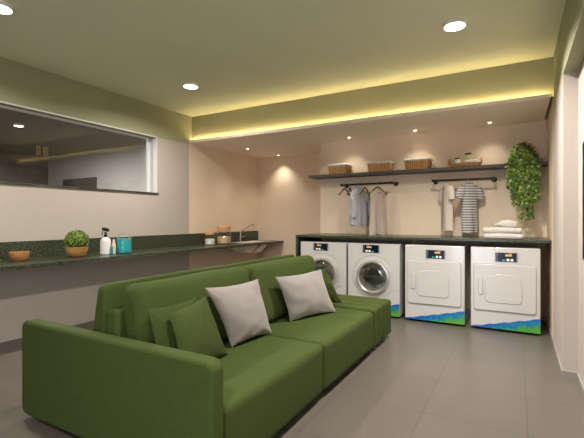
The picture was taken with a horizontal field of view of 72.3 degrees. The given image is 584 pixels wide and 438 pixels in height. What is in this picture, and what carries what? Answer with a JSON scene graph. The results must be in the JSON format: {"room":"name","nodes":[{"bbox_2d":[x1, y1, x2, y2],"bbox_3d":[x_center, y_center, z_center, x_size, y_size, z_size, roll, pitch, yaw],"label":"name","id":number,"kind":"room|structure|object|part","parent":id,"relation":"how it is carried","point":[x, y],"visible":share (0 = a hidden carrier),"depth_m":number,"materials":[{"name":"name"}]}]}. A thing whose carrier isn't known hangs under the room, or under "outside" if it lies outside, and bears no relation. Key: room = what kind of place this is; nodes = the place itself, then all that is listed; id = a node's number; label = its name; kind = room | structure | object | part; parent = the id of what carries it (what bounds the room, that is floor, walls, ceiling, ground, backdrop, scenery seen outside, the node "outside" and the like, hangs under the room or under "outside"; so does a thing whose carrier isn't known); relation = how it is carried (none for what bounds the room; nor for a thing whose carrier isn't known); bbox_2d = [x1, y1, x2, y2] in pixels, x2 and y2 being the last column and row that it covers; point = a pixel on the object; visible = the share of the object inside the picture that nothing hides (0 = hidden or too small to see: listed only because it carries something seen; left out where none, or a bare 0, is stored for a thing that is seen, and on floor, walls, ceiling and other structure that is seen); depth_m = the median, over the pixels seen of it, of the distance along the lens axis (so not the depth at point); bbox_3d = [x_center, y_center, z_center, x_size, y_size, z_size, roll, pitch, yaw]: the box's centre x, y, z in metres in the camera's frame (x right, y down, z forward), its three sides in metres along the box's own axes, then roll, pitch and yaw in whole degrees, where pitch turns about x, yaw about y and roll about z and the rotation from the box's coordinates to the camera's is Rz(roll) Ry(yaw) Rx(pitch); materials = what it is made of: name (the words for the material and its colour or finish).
{"room":"laundry","nodes":[
{"label":"laundry","id":0,"kind":"room"},
{"bbox_2d":[0,150,47,184],"bbox_3d":[-5.400,-0.080,5.809,4.932,2.860,6.270,0,0,29],"label":"wall","id":1,"kind":"structure","parent":0,"point":[14,166],"depth_m":9.21,"materials":[{"name":"grey paint"}]},
{"bbox_2d":[0,108,145,155],"bbox_3d":[-5.383,-1.560,5.868,4.962,0.100,6.390,0,0,29],"label":"ceiling","id":2,"kind":"structure","parent":0,"point":[61,138],"depth_m":7.32,"materials":[{"name":"grey paint"}]},
{"bbox_2d":[13,123,23,126],"bbox_3d":[-4.342,-1.492,6.355,0.150,0.036,0.150,0,0,29],"label":"recessed light","id":3,"kind":"object","parent":2,"relation":"in","point":[14,124],"visible":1,"depth_m":6.32,"materials":[{"name":"white plastic"}]},
{"bbox_2d":[48,144,145,191],"bbox_3d":[-3.846,-0.080,8.601,4.962,2.860,0.120,0,0,29],"label":"wall","id":4,"kind":"structure","parent":0,"point":[119,168],"depth_m":8.60,"materials":[{"name":"grey paint"}]},
{"bbox_2d":[63,177,96,187],"bbox_3d":[-4.818,0.215,9.057,1.220,2.270,0.032,0,0,29],"label":"door","id":5,"kind":"structure","parent":4,"relation":"in","point":[91,182],"depth_m":8.97,"materials":[{"name":"grey"}]},
{"bbox_2d":[0,57,257,342],"bbox_3d":[-3.056,-0.208,4.760,0.180,3.117,9.100,0,0,29],"label":"wall","id":6,"kind":"structure","parent":0,"point":[201,189],"depth_m":5.47,"materials":[{"name":"white paint"}]},
{"bbox_2d":[0,101,158,193],"bbox_3d":[-3.204,-0.837,4.491,0.215,0.899,4.186,0,0,29],"label":"window","id":7,"kind":"structure","parent":6,"relation":"in","point":[151,143],"depth_m":5.58,"materials":[{"name":"white"}]},
{"bbox_3d":[-3.198,-0.398,4.487,0.200,0.022,4.186,0,0,29],"label":"sill","id":8,"kind":"part","parent":7,"relation":"part of","materials":[{"name":"white paint"}]},
{"bbox_2d":[0,231,257,260],"bbox_3d":[-2.969,0.353,4.710,0.020,0.200,9.098,0,0,29],"label":"backsplash","id":9,"kind":"structure","parent":6,"relation":"attached to","point":[41,248],"depth_m":5.85,"materials":[{"name":"green stone"}]},
{"bbox_2d":[0,231,283,270],"bbox_3d":[-2.691,0.373,4.554,0.657,0.240,9.100,0,0,29],"label":"countertop","id":10,"kind":"structure","parent":6,"relation":"attached to","point":[43,253],"depth_m":5.28,"materials":[{"name":"green stone"}]},
{"bbox_2d":[8,251,29,260],"bbox_3d":[-2.941,0.404,4.317,0.196,0.098,0.196,0,0,29],"label":"bowl","id":11,"kind":"object","parent":10,"relation":"on","point":[17,255],"visible":1,"depth_m":4.25,"materials":[{"name":"brown wood"}]},
{"bbox_2d":[63,230,89,256],"bbox_3d":[-2.567,0.287,4.773,0.284,0.332,0.286,0,0,29],"label":"potted plant","id":12,"kind":"object","parent":10,"relation":"on","point":[76,242],"visible":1,"depth_m":4.68,"materials":[{"name":"green plant"}]},
{"bbox_2d":[65,246,87,256],"bbox_3d":[-2.566,0.391,4.771,0.248,0.125,0.248,0,0,29],"label":"pot","id":13,"kind":"object","parent":12,"relation":"attached to","point":[72,251],"depth_m":4.68,"materials":[{"name":"brown wood"}]},
{"bbox_2d":[100,228,110,254],"bbox_3d":[-2.391,0.281,5.131,0.128,0.344,0.128,0,0,29],"label":"spray bottle","id":14,"kind":"object","parent":10,"relation":"on","point":[105,242],"visible":1,"depth_m":5.09,"materials":[{"name":"white plastic"}]},
{"bbox_2d":[111,239,115,253],"bbox_3d":[-2.290,0.357,5.138,0.056,0.192,0.055,0,0,29],"label":"bottle","id":15,"kind":"object","parent":10,"relation":"on","point":[113,246],"visible":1,"depth_m":5.12,"materials":[{"name":"pink plastic"}]},
{"bbox_2d":[116,232,131,253],"bbox_3d":[-2.206,0.314,5.257,0.191,0.278,0.191,0,0,-28],"label":"jar","id":16,"kind":"object","parent":10,"relation":"on","point":[123,244],"visible":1,"depth_m":5.18,"materials":[{"name":"clear glass"}]},
{"bbox_2d":[205,232,214,244],"bbox_3d":[-1.429,0.340,6.965,0.180,0.226,0.180,0,0,29],"label":"storage jar","id":17,"kind":"object","parent":10,"relation":"on","point":[209,241],"visible":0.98,"depth_m":6.89,"materials":[{"name":"clear glass"}]},
{"bbox_3d":[-1.429,0.249,6.965,0.171,0.044,0.171,0,0,29],"label":"lid","id":18,"kind":"part","parent":17,"relation":"part of","materials":[{"name":"brown wood"}]},
{"bbox_2d":[216,226,230,243],"bbox_3d":[-1.236,0.294,7.247,0.260,0.318,0.260,0,0,29],"label":"storage jar","id":19,"kind":"object","parent":10,"relation":"on","point":[221,239],"visible":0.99,"depth_m":7.15,"materials":[{"name":"clear glass"}]},
{"bbox_3d":[-1.236,0.166,7.247,0.247,0.063,0.247,0,0,29],"label":"lid","id":20,"kind":"part","parent":19,"relation":"part of","materials":[{"name":"brown wood"}]},
{"bbox_2d":[239,224,253,241],"bbox_3d":[-0.903,0.277,8.003,0.322,0.352,0.098,0,0,8],"label":"faucet","id":21,"kind":"object","parent":10,"relation":"on","point":[251,224],"visible":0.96,"depth_m":7.98,"materials":[{"name":"silver metal"}]},
{"bbox_2d":[231,241,268,254],"bbox_3d":[-0.838,0.559,7.791,0.430,0.229,0.890,0,0,29],"label":"sink","id":22,"kind":"object","parent":10,"relation":"in","point":[257,248],"visible":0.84,"depth_m":7.61,"materials":[{"name":"white ceramic"}]},
{"bbox_2d":[192,57,552,139],"bbox_3d":[0.564,-1.551,5.655,5.252,0.432,0.030,0,0,29],"label":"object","id":23,"kind":"structure","parent":6,"relation":"attached to","point":[532,77],"depth_m":5.22,"materials":[{"name":"green paint"}]},
{"bbox_2d":[0,0,565,116],"bbox_3d":[-0.613,-1.817,3.385,5.787,0.100,9.500,0,0,29],"label":"ceiling","id":24,"kind":"structure","parent":0,"point":[239,54],"depth_m":4.05,"materials":[{"name":"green paint"}]},
{"bbox_2d":[0,0,13,14],"bbox_3d":[-2.414,-1.749,3.297,0.200,0.036,0.200,0,0,29],"label":"recessed light","id":25,"kind":"object","parent":24,"relation":"in","point":[6,8],"visible":1,"depth_m":3.30,"materials":[{"name":"white"}]},
{"bbox_2d":[0,5,11,13],"bbox_3d":[-2.414,-1.735,3.297,0.176,0.004,0.176,0,0,29],"label":"diffuser","id":26,"kind":"object","parent":25,"relation":"attached to","point":[4,9],"depth_m":3.31,"materials":[{"name":"beige plastic"}]},
{"bbox_2d":[183,82,197,88],"bbox_3d":[-1.329,-1.749,5.245,0.200,0.036,0.200,0,0,29],"label":"recessed light","id":27,"kind":"object","parent":24,"relation":"in","point":[189,85],"visible":1,"depth_m":5.19,"materials":[{"name":"white plastic"}]},
{"bbox_2d":[184,85,196,88],"bbox_3d":[-1.329,-1.735,5.245,0.176,0.004,0.176,0,0,29],"label":"diffuser","id":28,"kind":"object","parent":27,"relation":"attached to","point":[185,86],"depth_m":5.23,"materials":[{"name":"beige plastic"}]},
{"bbox_2d":[443,17,466,31],"bbox_3d":[1.466,-1.749,3.604,0.200,0.036,0.200,0,0,29],"label":"recessed light","id":29,"kind":"object","parent":24,"relation":"in","point":[454,24],"visible":1,"depth_m":3.57,"materials":[{"name":"white"}]},
{"bbox_2d":[444,22,464,30],"bbox_3d":[1.466,-1.735,3.604,0.176,0.004,0.176,0,0,29],"label":"diffuser","id":30,"kind":"object","parent":29,"relation":"attached to","point":[448,26],"depth_m":3.60,"materials":[{"name":"beige plastic"}]},
{"bbox_2d":[258,153,319,258],"bbox_3d":[0.056,-0.208,8.316,2.117,3.117,0.150,0,0,29],"label":"wall","id":31,"kind":"structure","parent":0,"point":[288,200],"depth_m":8.33,"materials":[{"name":"beige paint"}]},
{"bbox_2d":[0,313,583,437],"bbox_3d":[-0.621,1.400,3.390,5.807,0.100,9.500,0,0,29],"label":"floor","id":32,"kind":"structure","parent":0,"point":[424,379],"depth_m":3.13,"materials":[{"name":"tile"}]},
{"bbox_2d":[22,255,390,437],"bbox_3d":[-0.342,0.868,3.638,1.677,0.964,3.096,0,0,29],"label":"sofa","id":33,"kind":"object","parent":32,"relation":"on","point":[111,379],"visible":0.71,"depth_m":2.45,"materials":[{"name":"green fabric"}]},
{"bbox_3d":[-0.497,0.897,3.464,0.113,0.705,2.420,0,0,29],"label":"frame","id":34,"kind":"part","parent":33,"relation":"part of","materials":[{"name":"green fabric"}]},
{"bbox_3d":[-1.080,0.996,2.333,1.670,0.628,0.096,0,0,29],"label":"arm","id":35,"kind":"part","parent":33,"relation":"part of","materials":[{"name":"green fabric"}]},
{"bbox_3d":[-0.932,0.708,3.014,0.201,0.621,1.210,0,0,29],"label":"panel","id":36,"kind":"part","parent":33,"relation":"part of","materials":[{"name":"green fabric"}]},
{"bbox_2d":[147,296,198,348],"bbox_3d":[-0.699,0.717,2.498,0.138,0.397,0.470,0,0,29],"label":"throw pillow","id":37,"kind":"object","parent":33,"relation":"on","point":[159,318],"visible":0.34,"depth_m":2.36,"materials":[{"name":"green fabric"}]},
{"bbox_2d":[124,266,249,343],"bbox_3d":[-0.670,0.659,2.866,0.240,0.543,1.144,-8,-4,29],"label":"cushion","id":38,"kind":"object","parent":33,"relation":"on","point":[138,297],"depth_m":2.53,"materials":[{"name":"green fabric"}]},
{"bbox_2d":[169,295,227,357],"bbox_3d":[-0.572,0.709,2.511,0.156,0.413,0.476,0,0,29],"label":"throw pillow","id":39,"kind":"object","parent":33,"relation":"on","point":[194,326],"visible":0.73,"depth_m":2.44,"materials":[{"name":"green fabric"}]},
{"bbox_2d":[205,279,271,346],"bbox_3d":[-0.389,0.690,2.974,0.191,0.450,0.664,0,0,29],"label":"throw pillow","id":40,"kind":"object","parent":33,"relation":"on","point":[241,310],"visible":1,"depth_m":2.90,"materials":[{"name":"grey fabric"}]},
{"bbox_3d":[-0.336,0.708,4.075,0.201,0.621,1.205,0,0,29],"label":"panel","id":41,"kind":"part","parent":33,"relation":"part of","materials":[{"name":"green fabric"}]},
{"bbox_2d":[218,334,322,437],"bbox_3d":[-0.395,1.118,2.676,0.823,0.401,1.171,0,0,29],"label":"seat cushion","id":42,"kind":"object","parent":33,"relation":"on","point":[268,379],"depth_m":2.48,"materials":[{"name":"green fabric"}]},
{"bbox_2d":[243,255,315,321],"bbox_3d":[-0.087,0.662,3.899,0.239,0.542,1.209,-8,-4,29],"label":"cushion","id":43,"kind":"object","parent":33,"relation":"on","point":[276,309],"depth_m":3.60,"materials":[{"name":"green fabric"}]},
{"bbox_2d":[275,269,335,320],"bbox_3d":[0.127,0.707,3.739,0.744,0.417,0.177,0,0,-44],"label":"throw pillow","id":44,"kind":"object","parent":33,"relation":"on","point":[306,294],"visible":1,"depth_m":3.65,"materials":[{"name":"grey fabric"}]},
{"bbox_2d":[262,307,373,389],"bbox_3d":[0.189,1.117,3.711,0.822,0.399,1.199,0,0,29],"label":"seat cushion","id":45,"kind":"object","parent":33,"relation":"on","point":[345,335],"depth_m":3.43,"materials":[{"name":"green fabric"}]},
{"bbox_2d":[302,268,341,302],"bbox_3d":[0.321,0.705,4.176,0.538,0.400,0.153,0,0,-40],"label":"throw pillow","id":46,"kind":"object","parent":33,"relation":"on","point":[332,293],"visible":0.37,"depth_m":4.16,"materials":[{"name":"green fabric"}]},
{"bbox_3d":[0.401,1.111,4.374,1.090,0.397,0.133,0,0,29],"label":"ribbed panel","id":47,"kind":"part","parent":33,"relation":"part of","materials":[{"name":"green fabric"}]},
{"bbox_3d":[0.478,1.111,4.511,1.090,0.397,0.133,0,0,29],"label":"ribbed panel","id":48,"kind":"part","parent":33,"relation":"part of","materials":[{"name":"green fabric"}]},
{"bbox_3d":[0.556,1.111,4.649,1.090,0.397,0.133,0,0,29],"label":"ribbed panel","id":49,"kind":"part","parent":33,"relation":"part of","materials":[{"name":"green fabric"}]},
{"bbox_3d":[0.633,1.111,4.787,1.090,0.397,0.133,0,0,29],"label":"ribbed panel","id":50,"kind":"part","parent":33,"relation":"part of","materials":[{"name":"green fabric"}]},
{"bbox_2d":[301,239,362,294],"bbox_3d":[0.624,0.846,6.239,0.735,1.008,0.793,0,0,29],"label":"washing machine","id":51,"kind":"object","parent":32,"relation":"on","point":[332,255],"visible":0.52,"depth_m":5.87,"materials":[{"name":"white metal"}]},
{"bbox_2d":[348,240,411,317],"bbox_3d":[1.295,0.846,5.861,0.735,1.008,0.793,0,0,29],"label":"washing machine","id":52,"kind":"object","parent":32,"relation":"on","point":[376,269],"visible":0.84,"depth_m":5.57,"materials":[{"name":"white metal"}]},
{"bbox_2d":[296,233,551,256],"bbox_3d":[1.718,0.797,5.740,3.325,1.105,0.870,0,0,29],"label":"countertop","id":53,"kind":"structure","parent":32,"relation":"on","point":[303,237],"depth_m":5.60,"materials":[{"name":"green stone"}]},
{"bbox_3d":[0.285,0.812,6.547,0.037,1.075,0.868,0,0,29],"label":"panel","id":54,"kind":"part","parent":53,"relation":"part of","materials":[{"name":"green stone"}]},
{"bbox_2d":[484,233,523,238],"bbox_3d":[2.627,0.209,4.971,0.434,0.082,0.276,0,0,29],"label":"folded towel","id":55,"kind":"object","parent":53,"relation":"on","point":[486,235],"visible":0.94,"depth_m":4.86,"materials":[{"name":"beige fabric"}]},
{"bbox_2d":[483,227,521,233],"bbox_3d":[2.616,0.138,4.976,0.432,0.082,0.266,0,0,28],"label":"folded towel","id":56,"kind":"object","parent":55,"relation":"on","point":[485,229],"visible":1,"depth_m":4.87,"materials":[{"name":"beige fabric"}]},
{"bbox_2d":[495,220,517,227],"bbox_3d":[2.658,0.064,4.956,0.250,0.113,0.214,0,0,29],"label":"folded towel","id":57,"kind":"object","parent":56,"relation":"on","point":[503,223],"visible":0.95,"depth_m":4.86,"materials":[{"name":"beige fabric"}]},
{"bbox_2d":[405,242,470,325],"bbox_3d":[2.003,0.846,5.467,0.735,1.008,0.766,0,0,29],"label":"dryer","id":58,"kind":"object","parent":32,"relation":"on","point":[437,275],"visible":1,"depth_m":5.15,"materials":[{"name":"white metal"}]},
{"bbox_3d":[1.597,0.815,5.265,0.050,0.210,0.016,0,0,29],"label":"handle","id":59,"kind":"part","parent":58,"relation":"part of","materials":[{"name":"white plastic"}]},
{"bbox_3d":[1.812,0.833,5.147,0.390,0.345,0.011,0,0,29],"label":"raised panel","id":60,"kind":"part","parent":58,"relation":"part of","materials":[{"name":"white metal"}]},
{"bbox_3d":[1.822,0.825,5.152,0.655,0.560,0.018,0,0,29],"label":"door","id":61,"kind":"part","parent":58,"relation":"part of","materials":[{"name":"white metal"}]},
{"bbox_2d":[471,244,540,334],"bbox_3d":[2.703,0.846,5.074,0.735,1.008,0.766,0,0,29],"label":"dryer","id":62,"kind":"object","parent":32,"relation":"on","point":[505,278],"visible":1,"depth_m":4.75,"materials":[{"name":"white metal"}]},
{"bbox_3d":[2.297,0.815,4.872,0.050,0.210,0.016,0,0,29],"label":"handle","id":63,"kind":"part","parent":62,"relation":"part of","materials":[{"name":"white plastic"}]},
{"bbox_3d":[2.511,0.833,4.754,0.390,0.345,0.011,0,0,29],"label":"raised panel","id":64,"kind":"part","parent":62,"relation":"part of","materials":[{"name":"white metal"}]},
{"bbox_3d":[2.522,0.825,4.758,0.655,0.560,0.018,0,0,29],"label":"door","id":65,"kind":"part","parent":62,"relation":"part of","materials":[{"name":"white metal"}]},
{"bbox_2d":[189,94,550,158],"bbox_3d":[1.019,-1.327,6.495,5.222,0.045,2.080,0,0,29],"label":"soffit","id":66,"kind":"structure","parent":0,"point":[306,139],"depth_m":5.73,"materials":[{"name":"beige paint"}]},
{"bbox_2d":[320,113,546,316],"bbox_3d":[2.352,-0.208,6.496,3.670,3.117,1.070,0,0,29],"label":"wall","id":67,"kind":"structure","parent":0,"point":[413,207],"depth_m":6.00,"materials":[{"name":"beige paint"}]},
{"bbox_2d":[340,181,397,187],"bbox_3d":[1.216,-0.552,6.378,0.897,0.072,0.249,0,0,29],"label":"rail","id":68,"kind":"object","parent":67,"relation":"attached to","point":[391,182],"visible":1,"depth_m":6.27,"materials":[{"name":"black metal"}]},
{"bbox_3d":[1.164,-0.552,6.287,0.825,0.030,0.030,0,0,29],"label":"rail","id":69,"kind":"part","parent":68,"relation":"part of","materials":[{"name":"black metal"}]},
{"bbox_2d":[308,161,547,178],"bbox_3d":[1.825,-0.709,6.006,3.391,0.042,0.298,0,0,29],"label":"wall shelf","id":70,"kind":"object","parent":67,"relation":"attached to","point":[543,163],"visible":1,"depth_m":5.92,"materials":[{"name":"grey laminate"}]},
{"bbox_2d":[327,163,351,173],"bbox_3d":[0.788,-0.813,6.579,0.362,0.166,0.284,0,0,29],"label":"wicker basket","id":71,"kind":"object","parent":70,"relation":"on","point":[341,168],"visible":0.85,"depth_m":6.47,"materials":[{"name":"brown wicker"}]},
{"bbox_2d":[367,160,393,171],"bbox_3d":[1.380,-0.812,6.246,0.384,0.164,0.284,0,0,29],"label":"wicker basket","id":72,"kind":"object","parent":70,"relation":"on","point":[373,166],"visible":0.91,"depth_m":6.13,"materials":[{"name":"brown wicker"}]},
{"bbox_2d":[403,157,432,169],"bbox_3d":[1.880,-0.812,5.963,0.386,0.164,0.287,0,0,29],"label":"wicker basket","id":73,"kind":"object","parent":70,"relation":"on","point":[413,163],"visible":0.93,"depth_m":5.85,"materials":[{"name":"brown wicker"}]},
{"bbox_2d":[448,157,481,166],"bbox_3d":[2.438,-0.794,5.639,0.432,0.129,0.240,0,0,29],"label":"rattan tray","id":74,"kind":"object","parent":70,"relation":"on","point":[449,162],"visible":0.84,"depth_m":5.54,"materials":[{"name":"brown wicker"}]},
{"bbox_2d":[464,159,477,162],"bbox_3d":[2.485,-0.779,5.549,0.170,0.083,0.075,0,0,29],"label":"folded cloth","id":75,"kind":"object","parent":74,"relation":"in","point":[475,160],"visible":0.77,"depth_m":5.51,"materials":[{"name":"grey fabric"}]},
{"bbox_2d":[504,141,542,221],"bbox_3d":[3.009,-0.492,5.222,0.427,1.053,0.390,0,0,27],"label":"trailing ivy","id":76,"kind":"object","parent":70,"relation":"on","point":[523,171],"visible":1,"depth_m":5.09,"materials":[{"name":"green plant"}]},
{"bbox_2d":[432,177,496,184],"bbox_3d":[2.434,-0.552,5.692,0.854,0.072,0.249,0,0,29],"label":"rail","id":77,"kind":"object","parent":67,"relation":"attached to","point":[494,179],"visible":1,"depth_m":5.59,"materials":[{"name":"black metal"}]},
{"bbox_3d":[2.383,-0.552,5.601,0.782,0.030,0.030,0,0,29],"label":"rail","id":78,"kind":"part","parent":77,"relation":"part of","materials":[{"name":"black metal"}]},
{"bbox_2d":[547,0,583,384],"bbox_3d":[1.529,-0.208,1.653,0.355,3.117,8.180,0,0,29],"label":"wall","id":79,"kind":"structure","parent":0,"point":[565,111],"depth_m":3.42,"materials":[{"name":"white paint"}]},
{"bbox_2d":[546,317,583,395],"bbox_3d":[1.416,1.325,1.716,0.120,0.050,8.180,0,0,29],"label":"baseboard","id":80,"kind":"structure","parent":79,"relation":"attached to","point":[564,373],"depth_m":3.43,"materials":[{"name":"grey"}]},
{"bbox_2d":[582,141,583,260],"bbox_3d":[1.747,-0.130,2.219,0.033,0.860,1.620,0,0,29],"label":"wall panel","id":81,"kind":"object","parent":79,"relation":"attached to","point":[583,141],"visible":1,"depth_m":2.92,"materials":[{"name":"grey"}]},
{"bbox_3d":[1.328,-0.473,6.195,0.347,0.204,0.028,0,0,-23],"label":"clothes hanger","id":82,"kind":"object","parent":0,"visible":0},
{"bbox_2d":[369,191,386,234],"bbox_3d":[1.329,-0.092,6.194,0.316,0.689,0.148,0,0,-13],"label":"dress","id":83,"kind":"object","parent":82,"relation":"hanging from","point":[377,221],"visible":0.99,"depth_m":6.15,"materials":[{"name":"beige fabric"}]},
{"label":"clothes hanger","id":84,"kind":"object","parent":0,"visible":0},
{"bbox_2d":[349,187,369,225],"bbox_3d":[1.069,-0.202,6.334,0.492,0.620,0.208,0,0,-41],"label":"shirt","id":85,"kind":"object","parent":84,"relation":"hanging from","point":[359,213],"visible":0.95,"depth_m":6.25,"materials":[{"name":"grey fabric"}]},
{"bbox_3d":[2.208,-0.473,5.699,0.028,0.204,0.357,0,0,-1],"label":"clothes hanger","id":86,"kind":"object","parent":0,"visible":0},
{"bbox_2d":[438,184,454,231],"bbox_3d":[2.200,-0.157,5.699,0.127,0.670,0.491,0,0,-1],"label":"shirt","id":87,"kind":"object","parent":86,"relation":"hanging from","point":[447,193],"visible":1,"depth_m":5.59,"materials":[{"name":"beige fabric"}]},
{"label":"clothes hanger","id":88,"kind":"object","parent":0,"visible":0},
{"bbox_2d":[455,182,484,232],"bbox_3d":[2.465,-0.157,5.552,0.445,0.710,0.128,0,0,-7],"label":"shirt","id":89,"kind":"object","parent":88,"relation":"hanging from","point":[469,193],"visible":1,"depth_m":5.51,"materials":[{"name":"white fabric"}]}
]}

